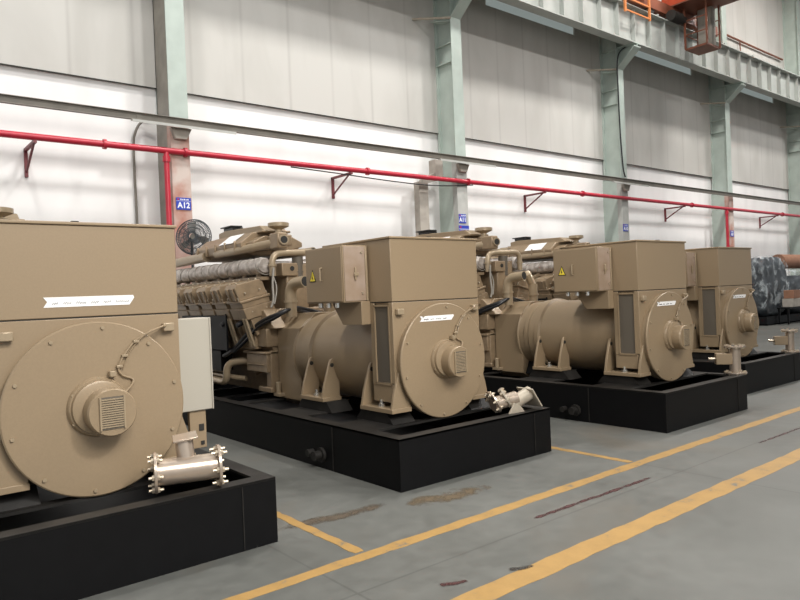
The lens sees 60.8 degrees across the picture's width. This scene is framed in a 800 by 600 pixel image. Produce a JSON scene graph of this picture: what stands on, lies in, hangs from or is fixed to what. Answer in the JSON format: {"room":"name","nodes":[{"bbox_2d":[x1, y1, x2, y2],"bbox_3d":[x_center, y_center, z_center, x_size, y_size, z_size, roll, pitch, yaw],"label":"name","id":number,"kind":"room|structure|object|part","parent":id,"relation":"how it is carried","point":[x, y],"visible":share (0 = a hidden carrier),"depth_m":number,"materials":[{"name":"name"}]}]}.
{"room":"factory floor","nodes":[
{"label":"factory floor","id":0,"kind":"room"},
{"bbox_2d":[0,0,788,189],"bbox_3d":[6.012,-9.076,21.323,62.000,9.430,0.310,-3,0,-39],"label":"wall","id":1,"kind":"structure","parent":0,"point":[527,83],"depth_m":16.38,"materials":[{"name":"white metal"}]},
{"bbox_2d":[0,63,787,189],"bbox_3d":[6.297,-4.364,21.239,62.000,0.012,0.045,-3,0,-39],"label":"wall ledge","id":2,"kind":"object","parent":1,"relation":"attached to","point":[0,63],"visible":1,"depth_m":14.37,"materials":[{"name":"grey metal"}]},
{"bbox_2d":[486,0,572,34],"bbox_3d":[3.714,-8.013,19.297,3.830,0.260,0.030,-3,0,-39],"label":"window","id":3,"kind":"structure","parent":1,"relation":"in","point":[496,4],"depth_m":19.23,"materials":[{"name":"grey"}]},
{"bbox_2d":[635,51,690,74],"bbox_3d":[9.123,-8.262,23.702,3.830,0.260,0.030,-3,0,-39],"label":"window","id":4,"kind":"structure","parent":1,"relation":"in","point":[639,54],"depth_m":23.69,"materials":[{"name":"grey"}]},
{"bbox_2d":[740,88,772,102],"bbox_3d":[14.531,-8.511,28.108,3.830,0.260,0.030,-3,0,-39],"label":"window","id":5,"kind":"structure","parent":1,"relation":"in","point":[744,90],"depth_m":28.39,"materials":[{"name":"grey"}]},
{"bbox_2d":[0,65,789,275],"bbox_3d":[6.299,-1.581,21.395,62.000,5.570,0.250,-3,0,-39],"label":"wall","id":6,"kind":"structure","parent":0,"point":[65,182],"depth_m":14.41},
{"bbox_2d":[23,139,36,177],"bbox_3d":[-5.884,-2.245,10.852,0.050,0.465,0.760,-3,0,-39],"label":"bracket","id":7,"kind":"object","parent":6,"relation":"attached to","point":[31,145],"visible":1,"depth_m":11.00,"materials":[{"name":"red metal"}]},
{"bbox_3d":[-6.108,-2.237,11.127,0.050,0.465,0.050,-3,0,-39],"label":"wall leg","id":8,"kind":"part","parent":7,"relation":"part of","materials":[{"name":"red metal"}]},
{"bbox_3d":[-5.893,-2.455,10.851,0.050,0.045,0.760,-3,0,-39],"label":"arm","id":9,"kind":"part","parent":7,"relation":"part of","materials":[{"name":"red metal"}]},
{"bbox_2d":[132,122,141,223],"bbox_3d":[-4.555,-0.779,12.261,0.335,4.970,0.053,-2,0,-21],"label":"conduit","id":10,"kind":"object","parent":6,"relation":"attached to","point":[139,123],"visible":0.48,"depth_m":12.19,"materials":[{"name":"grey metal"}]},
{"bbox_2d":[331,172,352,198],"bbox_3d":[-1.243,-2.459,14.633,0.050,0.465,0.760,-3,0,-39],"label":"bracket","id":11,"kind":"object","parent":6,"relation":"attached to","point":[350,173],"visible":0.98,"depth_m":14.81,"materials":[{"name":"red metal"}]},
{"bbox_3d":[-1.467,-2.451,14.908,0.050,0.465,0.050,-3,0,-39],"label":"wall leg","id":12,"kind":"part","parent":11,"relation":"part of","materials":[{"name":"red metal"}]},
{"bbox_3d":[-1.252,-2.668,14.631,0.050,0.045,0.760,-3,0,-39],"label":"arm","id":13,"kind":"part","parent":11,"relation":"part of","materials":[{"name":"red metal"}]},
{"bbox_2d":[523,191,545,211],"bbox_3d":[3.700,-2.686,18.660,0.050,0.465,0.760,-3,0,-39],"label":"bracket","id":14,"kind":"object","parent":6,"relation":"attached to","point":[540,193],"visible":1,"depth_m":18.77,"materials":[{"name":"red metal"}]},
{"bbox_3d":[3.476,-2.679,18.935,0.050,0.465,0.050,-3,0,-39],"label":"wall leg","id":15,"kind":"part","parent":14,"relation":"part of","materials":[{"name":"red metal"}]},
{"bbox_3d":[3.692,-2.896,18.658,0.050,0.045,0.760,-3,0,-39],"label":"arm","id":16,"kind":"part","parent":14,"relation":"part of","materials":[{"name":"red metal"}]},
{"bbox_2d":[664,206,685,221],"bbox_3d":[9.411,-2.950,23.311,0.050,0.465,0.760,-3,0,-39],"label":"bracket","id":17,"kind":"object","parent":6,"relation":"attached to","point":[680,207],"visible":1,"depth_m":23.43,"materials":[{"name":"red metal"}]},
{"bbox_3d":[9.402,-3.159,23.310,0.050,0.045,0.760,-3,0,-39],"label":"arm","id":18,"kind":"part","parent":17,"relation":"part of","materials":[{"name":"red metal"}]},
{"bbox_2d":[759,215,778,227],"bbox_3d":[15.160,-3.214,27.995,0.050,0.465,0.760,-3,0,-39],"label":"bracket","id":19,"kind":"object","parent":6,"relation":"attached to","point":[774,216],"visible":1,"depth_m":28.10,"materials":[{"name":"red metal"}]},
{"bbox_2d":[80,321,799,599],"bbox_3d":[14.034,1.051,12.048,62.000,0.200,24.400,-3,0,-39],"label":"floor","id":20,"kind":"structure","parent":0,"point":[743,543],"depth_m":4.62,"materials":[{"name":"grey concrete"}]},
{"bbox_2d":[0,207,277,599],"bbox_3d":[-3.696,0.367,6.398,2.020,2.685,6.506,-3,0,-39],"label":"generator","id":21,"kind":"object","parent":20,"relation":"on","point":[100,369],"visible":1,"depth_m":4.19,"materials":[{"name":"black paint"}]},
{"bbox_3d":[-2.444,1.119,4.167,0.230,0.040,0.496,-3,0,-39],"label":"foot plate","id":22,"kind":"part","parent":21,"relation":"part of","materials":[{"name":"beige paint"}]},
{"bbox_2d":[101,395,123,429],"bbox_3d":[-1.745,0.685,4.136,0.146,0.196,0.007,-3,0,-39],"label":"vent","id":23,"kind":"object","parent":21,"relation":"attached to","point":[112,406],"depth_m":4.13,"materials":[{"name":"brown metal"}]},
{"bbox_2d":[147,430,228,494],"bbox_3d":[-1.330,1.016,4.266,0.470,0.350,0.263,-2,0,-22],"label":"pipe tee","id":24,"kind":"object","parent":21,"relation":"on","point":[187,467],"visible":1,"depth_m":4.22,"materials":[{"name":"metal"}]},
{"bbox_2d":[152,0,194,284],"bbox_3d":[-4.325,-5.806,11.887,1.059,15.000,1.270,-3,0,-39],"label":"steel column","id":25,"kind":"structure","parent":20,"relation":"on","point":[168,15],"depth_m":12.14,"materials":[{"name":"grey metal"}]},
{"bbox_3d":[-4.457,-8.264,12.219,0.012,10.080,0.570,-3,0,-39],"label":"column plate","id":26,"kind":"part","parent":25,"relation":"part of","materials":[{"name":"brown metal"}]},
{"bbox_3d":[-4.087,-0.775,12.449,0.340,4.920,0.490,-3,0,-39],"label":"column casing","id":27,"kind":"part","parent":25,"relation":"part of","materials":[{"name":"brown metal"}]},
{"bbox_3d":[-3.880,-0.781,12.195,0.340,4.920,0.165,-3,0,-39],"label":"column foot casing","id":28,"kind":"part","parent":25,"relation":"part of","materials":[{"name":"red paint"}]},
{"bbox_2d":[131,119,235,140],"bbox_3d":[-3.811,-2.953,12.058,1.870,0.215,0.235,-3,0,-39],"label":"steel angle","id":29,"kind":"object","parent":25,"relation":"attached to","point":[182,133],"visible":1,"depth_m":12.01,"materials":[{"name":"grey paint"}]},
{"bbox_2d":[176,197,190,209],"bbox_3d":[-3.850,-1.713,12.124,0.270,0.215,0.014,-3,0,-39],"label":"sign","id":30,"kind":"object","parent":25,"relation":"attached to","point":[181,203],"visible":1,"depth_m":12.12,"materials":[{"name":"blue plastic"}]},
{"bbox_2d":[176,219,211,267],"bbox_3d":[-3.460,0.142,11.613,0.523,3.047,0.517,-3,0,-39],"label":"pedestal fan","id":31,"kind":"object","parent":20,"relation":"on","point":[194,239],"visible":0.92,"depth_m":11.55,"materials":[{"name":"grey metal"}]},
{"bbox_2d":[277,511,363,552],"bbox_3d":[-0.980,1.607,5.171,0.088,0.003,2.300,-3,0,-39],"label":"floor marking","id":32,"kind":"object","parent":20,"relation":"on","point":[349,547],"depth_m":4.64,"materials":[{"name":"yellow paint"}]},
{"bbox_2d":[302,506,377,524],"bbox_3d":[-0.469,1.587,5.008,1.803,0.001,0.450,-3,0,-36],"label":"dust stain","id":33,"kind":"object","parent":20,"relation":"on","point":[311,521],"visible":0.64,"depth_m":4.98,"materials":[{"name":"brown"}]},
{"bbox_2d":[176,222,550,492],"bbox_3d":[-1.388,0.259,8.611,2.020,2.685,6.506,-3,0,-39],"label":"generator","id":34,"kind":"object","parent":20,"relation":"on","point":[364,360],"visible":0.94,"depth_m":6.66,"materials":[{"name":"beige paint"}]},
{"bbox_3d":[-2.294,0.516,8.993,0.120,0.200,0.300,-3,0,-39],"label":"crankcase door","id":35,"kind":"part","parent":34,"relation":"part of","materials":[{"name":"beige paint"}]},
{"bbox_3d":[-2.057,0.508,8.702,0.120,0.200,0.300,-3,0,-39],"label":"crankcase door","id":36,"kind":"part","parent":34,"relation":"part of","materials":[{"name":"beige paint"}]},
{"bbox_3d":[-2.223,-0.122,9.686,0.310,0.600,3.000,-3,0,-39],"label":"valley casing","id":37,"kind":"part","parent":34,"relation":"part of","materials":[{"name":"beige paint"}]},
{"bbox_3d":[-1.821,0.500,8.411,0.120,0.200,0.300,-3,0,-39],"label":"crankcase door","id":38,"kind":"part","parent":34,"relation":"part of","materials":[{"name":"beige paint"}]},
{"bbox_2d":[292,257,302,276],"bbox_3d":[-1.290,-0.393,8.596,0.150,0.300,0.150,-3,0,-39],"label":"canister","id":39,"kind":"object","parent":34,"relation":"on","point":[298,261],"depth_m":8.53,"materials":[{"name":"brown metal"}]},
{"bbox_3d":[-0.847,1.034,7.255,0.230,0.040,0.460,-3,0,-39],"label":"foot plate","id":40,"kind":"part","parent":34,"relation":"part of","materials":[{"name":"beige paint"}]},
{"bbox_3d":[-0.731,-0.234,6.516,0.008,0.509,0.621,-3,0,-39],"label":"panel","id":41,"kind":"part","parent":34,"relation":"part of","materials":[{"name":"beige paint"}]},
{"bbox_3d":[-0.421,-0.246,6.347,0.236,0.509,0.008,-3,0,-39],"label":"panel","id":42,"kind":"part","parent":34,"relation":"part of","materials":[{"name":"beige metal"}]},
{"bbox_3d":[-0.408,-0.245,6.339,0.050,0.120,0.022,-3,0,-39],"label":"door handle","id":43,"kind":"part","parent":34,"relation":"part of","materials":[{"name":"beige metal"}]},
{"bbox_3d":[-0.157,0.416,6.315,0.024,0.740,0.235,-3,0,-39],"label":"grille frame","id":44,"kind":"part","parent":34,"relation":"part of","materials":[{"name":"beige paint"}]},
{"bbox_2d":[375,307,389,382],"bbox_3d":[-0.151,0.413,6.320,0.008,0.705,0.215,-3,0,-39],"label":"grille","id":45,"kind":"object","parent":34,"relation":"attached to","point":[382,314],"depth_m":6.33,"materials":[{"name":"grey metal"}]},
{"bbox_3d":[-0.136,1.010,6.380,0.230,0.040,0.496,-3,0,-39],"label":"foot plate","id":46,"kind":"part","parent":34,"relation":"part of","materials":[{"name":"beige paint"}]},
{"bbox_2d":[456,351,465,372],"bbox_3d":[0.562,0.577,6.349,0.146,0.196,0.007,-3,0,-39],"label":"vent","id":47,"kind":"object","parent":34,"relation":"attached to","point":[460,355],"depth_m":6.34,"materials":[{"name":"brown metal"}]},
{"bbox_3d":[0.658,0.974,7.026,0.230,0.040,0.496,-3,0,-39],"label":"foot plate","id":48,"kind":"part","parent":34,"relation":"part of","materials":[{"name":"beige paint"}]},
{"bbox_2d":[484,386,542,413],"bbox_3d":[1.089,0.961,6.622,0.580,0.240,0.243,-3,0,-26],"label":"pipe tee","id":49,"kind":"object","parent":34,"relation":"on","point":[515,400],"visible":1,"depth_m":6.54,"materials":[{"name":"metal"}]},
{"bbox_3d":[1.115,1.031,6.524,0.198,0.099,0.020,-3,0,-33],"label":"web plate","id":50,"kind":"part","parent":49,"relation":"part of","materials":[{"name":"beige metal"}]},
{"bbox_2d":[0,130,799,246],"bbox_3d":[5.681,-0.952,19.812,55.000,4.382,0.164,-3,0,-39],"label":"pipe","id":51,"kind":"object","parent":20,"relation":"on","point":[103,143],"visible":0.8,"depth_m":13.31,"materials":[{"name":"metal"}]},
{"bbox_2d":[291,166,472,185],"bbox_3d":[-0.185,-2.675,15.112,5.102,0.131,0.026,-3,0,-39],"label":"cable","id":52,"kind":"object","parent":51,"relation":"hanging from","point":[291,166],"visible":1,"depth_m":14.81,"materials":[{"name":"metal"}]},
{"bbox_2d":[414,159,442,235],"bbox_3d":[0.749,-0.936,16.187,0.760,4.800,0.240,-3,0,-39],"label":"wall post","id":53,"kind":"object","parent":20,"relation":"on","point":[421,200],"visible":0.4,"depth_m":15.97,"materials":[{"name":"metal"}]},
{"bbox_3d":[0.575,-0.648,16.037,0.280,4.240,0.200,-3,0,-39],"label":"post","id":54,"kind":"part","parent":53,"relation":"part of","materials":[{"name":"metal"}]},
{"bbox_3d":[0.715,-2.888,16.198,0.580,0.338,0.140,-3,0,-39],"label":"arm","id":55,"kind":"part","parent":53,"relation":"part of","materials":[{"name":"metal"}]},
{"bbox_2d":[412,0,471,231],"bbox_3d":[1.083,-6.055,16.292,1.059,15.000,1.270,-3,0,-39],"label":"steel column","id":56,"kind":"structure","parent":20,"relation":"on","point":[447,14],"depth_m":16.60,"materials":[{"name":"grey metal"}]},
{"bbox_3d":[0.984,-6.718,16.534,0.502,0.010,0.221,-2,0,3],"label":"gusset plate","id":57,"kind":"part","parent":56,"relation":"part of","materials":[{"name":"grey metal"}]},
{"bbox_3d":[1.173,-6.221,16.743,0.340,0.020,0.570,-3,0,-39],"label":"stiffener plate","id":58,"kind":"part","parent":56,"relation":"part of","materials":[{"name":"grey metal"}]},
{"bbox_3d":[1.191,-5.772,16.746,0.340,0.020,0.570,-3,0,-39],"label":"stiffener plate","id":59,"kind":"part","parent":56,"relation":"part of","materials":[{"name":"grey metal"}]},
{"bbox_3d":[1.321,-1.024,16.854,0.340,4.920,0.490,-3,0,-39],"label":"column casing","id":60,"kind":"part","parent":56,"relation":"part of","materials":[{"name":"grey metal"}]},
{"bbox_3d":[1.528,-1.031,16.600,0.340,4.920,0.165,-3,0,-39],"label":"column foot casing","id":61,"kind":"part","parent":56,"relation":"part of","materials":[{"name":"grey paint"}]},
{"bbox_2d":[459,214,465,222],"bbox_3d":[1.515,-1.970,16.495,0.240,0.220,0.014,-3,0,-39],"label":"sign","id":62,"kind":"object","parent":56,"relation":"attached to","point":[462,217],"visible":1,"depth_m":16.49,"materials":[{"name":"blue plastic"}]},
{"bbox_2d":[459,225,468,230],"bbox_3d":[1.552,-1.712,16.519,0.340,0.190,0.012,-3,0,-39],"label":"sign","id":63,"kind":"object","parent":56,"relation":"attached to","point":[461,227],"visible":0.7,"depth_m":16.50,"materials":[{"name":"blue"}]},
{"bbox_2d":[438,159,495,172],"bbox_3d":[1.597,-3.202,16.463,1.870,0.215,0.235,-3,0,-39],"label":"steel angle","id":64,"kind":"object","parent":56,"relation":"attached to","point":[462,168],"visible":1,"depth_m":16.41,"materials":[{"name":"grey paint"}]},
{"bbox_2d":[0,93,799,204],"bbox_3d":[4.853,-3.539,19.098,52.000,0.130,0.070,-3,0,-39],"label":"cable tray","id":65,"kind":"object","parent":64,"relation":"on","point":[4,98],"depth_m":13.68,"materials":[{"name":"metal"}]},
{"bbox_3d":[-4.426,-3.113,11.556,0.090,0.108,0.009,-3,0,-39],"label":"splice plate","id":66,"kind":"part","parent":65,"relation":"part of","materials":[{"name":"grey metal"}]},
{"bbox_2d":[411,488,474,503],"bbox_3d":[0.373,1.550,5.397,1.601,0.001,0.750,-3,0,-37],"label":"dust stain","id":67,"kind":"object","parent":20,"relation":"on","point":[470,491],"visible":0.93,"depth_m":5.36,"materials":[{"name":"brown"}]},
{"bbox_2d":[440,580,465,585],"bbox_3d":[0.298,1.562,3.763,0.190,0.001,0.140,-2,0,-21],"label":"scuff","id":68,"kind":"object","parent":20,"relation":"on","point":[450,583],"visible":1,"depth_m":3.75,"materials":[{"name":"red"}]},
{"bbox_2d":[223,407,799,599],"bbox_3d":[7.137,1.244,10.227,35.000,0.002,0.119,-3,0,-39],"label":"floor line","id":69,"kind":"object","parent":20,"relation":"on","point":[408,541],"depth_m":4.80,"materials":[{"name":"yellow paint"}]},
{"bbox_2d":[510,566,527,569],"bbox_3d":[0.696,1.545,3.932,0.301,0.001,0.170,-2,0,-24],"label":"oil stain","id":70,"kind":"object","parent":20,"relation":"on","point":[525,567],"visible":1,"depth_m":3.92,"materials":[{"name":"grey"}]},
{"bbox_2d":[415,227,747,432],"bbox_3d":[1.477,0.130,10.419,2.020,2.685,6.506,-3,0,-39],"label":"generator","id":71,"kind":"object","parent":20,"relation":"on","point":[619,354],"visible":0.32,"depth_m":8.38,"materials":[{"name":"beige paint"}]},
{"bbox_3d":[0.642,-0.251,11.494,0.310,0.600,3.000,-3,0,-39],"label":"valley casing","id":72,"kind":"part","parent":71,"relation":"part of","materials":[{"name":"beige paint"}]},
{"bbox_2d":[498,256,507,274],"bbox_3d":[1.575,-0.522,10.404,0.150,0.300,0.150,-3,0,-39],"label":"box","id":73,"kind":"object","parent":71,"relation":"on","point":[504,259],"depth_m":10.34,"materials":[{"name":"brown metal"}]},
{"bbox_3d":[2.017,0.905,9.063,0.230,0.040,0.460,-3,0,-39],"label":"foot plate","id":74,"kind":"part","parent":71,"relation":"part of","materials":[{"name":"beige paint"}]},
{"bbox_3d":[2.134,-0.363,8.324,0.008,0.509,0.621,-3,0,-39],"label":"panel","id":75,"kind":"part","parent":71,"relation":"part of","materials":[{"name":"beige paint"}]},
{"bbox_3d":[2.443,-0.374,8.155,0.236,0.509,0.008,-3,0,-39],"label":"panel","id":76,"kind":"part","parent":71,"relation":"part of","materials":[{"name":"beige metal"}]},
{"bbox_3d":[2.708,0.287,8.123,0.024,0.740,0.235,-3,0,-39],"label":"grille frame","id":77,"kind":"part","parent":71,"relation":"part of","materials":[{"name":"beige paint"}]},
{"bbox_2d":[619,294,634,353],"bbox_3d":[2.714,0.284,8.128,0.008,0.705,0.215,-3,0,-39],"label":"grille","id":78,"kind":"object","parent":71,"relation":"attached to","point":[626,301],"depth_m":8.13,"materials":[{"name":"grey metal"}]},
{"bbox_3d":[2.729,0.881,8.188,0.230,0.040,0.496,-3,0,-39],"label":"foot plate","id":79,"kind":"part","parent":71,"relation":"part of","materials":[{"name":"beige paint"}]},
{"bbox_2d":[684,329,689,345],"bbox_3d":[3.427,0.448,8.157,0.146,0.196,0.007,-3,0,-39],"label":"vent","id":80,"kind":"object","parent":71,"relation":"attached to","point":[686,331],"depth_m":8.15,"materials":[{"name":"brown metal"}]},
{"bbox_2d":[708,344,746,374],"bbox_3d":[4.172,0.759,8.681,0.444,0.383,0.269,-2,0,15],"label":"pipe tee","id":81,"kind":"object","parent":71,"relation":"on","point":[733,358],"visible":1,"depth_m":8.62,"materials":[{"name":"metal"}]},
{"bbox_2d":[551,446,632,462],"bbox_3d":[1.376,1.499,7.091,0.088,0.003,2.300,-3,0,-39],"label":"floor line","id":82,"kind":"object","parent":20,"relation":"on","point":[552,447],"depth_m":6.53,"materials":[{"name":"yellow paint"}]},
{"bbox_2d":[536,478,647,517],"bbox_3d":[1.513,1.504,5.223,1.750,0.001,0.130,-3,0,-38],"label":"scuff","id":83,"kind":"object","parent":20,"relation":"on","point":[617,489],"visible":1,"depth_m":5.17,"materials":[{"name":"red"}]},
{"bbox_2d":[587,37,640,242],"bbox_3d":[6.492,-6.304,20.698,1.059,15.000,1.270,-3,0,-39],"label":"steel column","id":84,"kind":"structure","parent":20,"relation":"on","point":[616,213],"depth_m":21.03,"materials":[{"name":"grey metal"}]},
{"bbox_3d":[6.730,-1.273,21.260,0.340,4.920,0.490,-3,0,-39],"label":"column casing","id":85,"kind":"part","parent":84,"relation":"part of","materials":[{"name":"grey metal"}]},
{"bbox_2d":[616,47,625,176],"bbox_3d":[6.965,-5.780,20.753,0.620,4.029,0.195,-2,0,15],"label":"cable","id":86,"kind":"object","parent":84,"relation":"attached to","point":[624,47],"visible":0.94,"depth_m":20.75,"materials":[{"name":"black rubber"}]},
{"bbox_3d":[6.936,-1.280,21.006,0.340,4.920,0.165,-3,0,-39],"label":"column foot casing","id":87,"kind":"part","parent":84,"relation":"part of","materials":[{"name":"grey paint"}]},
{"bbox_2d":[623,224,627,230],"bbox_3d":[6.928,-2.220,20.903,0.270,0.220,0.014,-3,0,-39],"label":"sign","id":88,"kind":"object","parent":84,"relation":"attached to","point":[625,226],"visible":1,"depth_m":20.89,"materials":[{"name":"blue plastic"}]},
{"bbox_2d":[612,181,648,190],"bbox_3d":[7.006,-3.451,20.869,1.870,0.215,0.235,-3,0,-39],"label":"steel angle","id":89,"kind":"object","parent":84,"relation":"attached to","point":[625,187],"visible":1,"depth_m":20.81,"materials":[{"name":"grey paint"}]},
{"bbox_2d":[497,0,799,106],"bbox_3d":[6.566,-8.254,20.688,50.000,1.150,1.160,-3,0,-39],"label":"girder","id":90,"kind":"object","parent":84,"relation":"on","point":[662,38],"visible":0.92,"depth_m":21.53,"materials":[{"name":"grey metal"}]},
{"bbox_2d":[622,0,737,55],"bbox_3d":[14.844,-9.611,14.268,5.980,2.830,20.280,-3,0,-39],"label":"crane","id":91,"kind":"object","parent":90,"relation":"on","point":[681,12],"visible":0.98,"depth_m":21.77,"materials":[{"name":"orange metal"}]},
{"bbox_3d":[8.823,-8.978,21.679,0.800,0.340,0.340,-3,0,-39],"label":"drive motor","id":92,"kind":"part","parent":91,"relation":"part of","materials":[{"name":"black metal"}]},
{"bbox_3d":[9.703,-8.764,21.880,0.890,1.400,0.760,-3,0,-39],"label":"cage frame","id":93,"kind":"part","parent":91,"relation":"part of","materials":[{"name":"metal"}]},
{"bbox_3d":[9.909,-8.749,22.008,0.280,1.290,0.450,-3,0,-39],"label":"control panel","id":94,"kind":"part","parent":91,"relation":"part of","materials":[{"name":"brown metal"}]},
{"bbox_2d":[727,34,782,60],"bbox_3d":[11.257,-9.651,25.288,14.025,1.240,0.080,-3,0,-39],"label":"handrail","id":95,"kind":"object","parent":90,"relation":"on","point":[729,36],"visible":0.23,"depth_m":27.78,"materials":[{"name":"metal"}]},
{"bbox_2d":[451,448,799,599],"bbox_3d":[7.699,1.225,9.536,35.000,0.002,0.179,-3,0,-39],"label":"floor line","id":96,"kind":"object","parent":20,"relation":"on","point":[554,563],"depth_m":4.37,"materials":[{"name":"yellow paint"}]},
{"bbox_2d":[484,235,799,393],"bbox_3d":[3.516,0.032,12.744,2.020,2.685,6.506,-3,0,-39],"label":"generator","id":97,"kind":"object","parent":20,"relation":"on","point":[721,304],"visible":0.27,"depth_m":10.52,"materials":[{"name":"beige paint"}]},
{"bbox_3d":[4.482,-0.472,10.480,0.236,0.509,0.008,-3,0,-39],"label":"panel","id":98,"kind":"part","parent":97,"relation":"part of","materials":[{"name":"beige metal"}]},
{"bbox_3d":[4.747,0.189,10.448,0.024,0.740,0.235,-3,0,-39],"label":"grille frame","id":99,"kind":"part","parent":97,"relation":"part of","materials":[{"name":"beige paint"}]},
{"bbox_2d":[702,289,716,334],"bbox_3d":[4.753,0.186,10.453,0.008,0.705,0.215,-3,0,-39],"label":"grille","id":100,"kind":"object","parent":97,"relation":"attached to","point":[709,296],"depth_m":10.45,"materials":[{"name":"grey metal"}]},
{"bbox_3d":[4.768,0.783,10.513,0.230,0.040,0.496,-3,0,-39],"label":"foot plate","id":101,"kind":"part","parent":97,"relation":"part of","materials":[{"name":"beige paint"}]},
{"bbox_2d":[768,329,799,352],"bbox_3d":[6.188,0.662,10.987,0.444,0.383,0.269,-2,0,15],"label":"pipe tee","id":102,"kind":"object","parent":97,"relation":"on","point":[787,340],"visible":0.99,"depth_m":10.92,"materials":[{"name":"metal"}]},
{"bbox_2d":[700,5,745,246],"bbox_3d":[11.900,-6.553,25.104,1.059,15.000,1.270,-3,0,-39],"label":"steel column","id":103,"kind":"structure","parent":20,"relation":"on","point":[721,93],"depth_m":25.42,"materials":[{"name":"grey metal"}]},
{"bbox_3d":[12.138,-1.522,25.666,0.340,4.920,0.490,-3,0,-39],"label":"column casing","id":104,"kind":"part","parent":103,"relation":"part of","materials":[{"name":"grey metal"}]},
{"bbox_3d":[12.345,-1.529,25.412,0.340,4.920,0.165,-3,0,-39],"label":"column foot casing","id":105,"kind":"part","parent":103,"relation":"part of","materials":[{"name":"red paint"}]},
{"bbox_2d":[758,312,799,325],"bbox_3d":[15.155,0.661,26.572,6.500,0.300,1.100,-3,0,-39],"label":"pallet","id":106,"kind":"object","parent":20,"relation":"on","point":[763,320],"visible":0.48,"depth_m":24.65,"materials":[{"name":"paint"}]},
{"bbox_2d":[751,255,788,315],"bbox_3d":[13.496,-0.538,25.291,2.240,2.248,1.031,-3,0,-39],"label":"wrapped bundle","id":107,"kind":"object","parent":106,"relation":"on","point":[769,275],"visible":0.63,"depth_m":24.62,"materials":[{"name":"grey plastic"}]},
{"bbox_2d":[783,269,799,312],"bbox_3d":[15.814,-0.377,27.175,3.717,1.712,1.036,-3,0,-39],"label":"wrapped bundle","id":108,"kind":"object","parent":106,"relation":"on","point":[793,280],"visible":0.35,"depth_m":26.07,"materials":[{"name":"grey plastic"}]},
{"bbox_2d":[772,254,799,268],"bbox_3d":[15.450,-1.515,26.870,2.610,0.560,0.560,-3,0,-39],"label":"roll","id":109,"kind":"object","parent":108,"relation":"on","point":[790,261],"visible":0.55,"depth_m":26.25,"materials":[{"name":"cardboard"}]},
{"bbox_2d":[777,306,799,324],"bbox_3d":[14.792,0.529,25.268,2.700,0.610,0.430,-3,0,-39],"label":"bench","id":110,"kind":"object","parent":20,"relation":"on","point":[779,308],"visible":0.97,"depth_m":24.43,"materials":[{"name":"black paint"}]},
{"bbox_2d":[782,298,799,306],"bbox_3d":[14.344,0.092,24.922,0.800,0.300,0.360,-3,0,-39],"label":"cardboard box","id":111,"kind":"object","parent":110,"relation":"on","point":[791,302],"visible":0.91,"depth_m":24.70,"materials":[{"name":"cardboard"}]},
{"bbox_2d":[783,290,799,298],"bbox_3d":[14.337,-0.216,24.912,0.700,0.300,0.340,-3,0,-42],"label":"cardboard box","id":112,"kind":"object","parent":111,"relation":"on","point":[788,294],"visible":0.99,"depth_m":24.70,"materials":[{"name":"brown cardboard"}]},
{"bbox_2d":[780,0,799,275],"bbox_3d":[17.308,-6.802,29.509,1.059,15.000,1.270,-3,0,-39],"label":"steel column","id":113,"kind":"structure","parent":20,"relation":"on","point":[790,9],"depth_m":29.92,"materials":[{"name":"grey metal"}]},
{"bbox_3d":[17.546,-1.771,30.071,0.340,4.920,0.490,-3,0,-39],"label":"column casing","id":114,"kind":"part","parent":113,"relation":"part of","materials":[{"name":"grey metal"}]}
]}

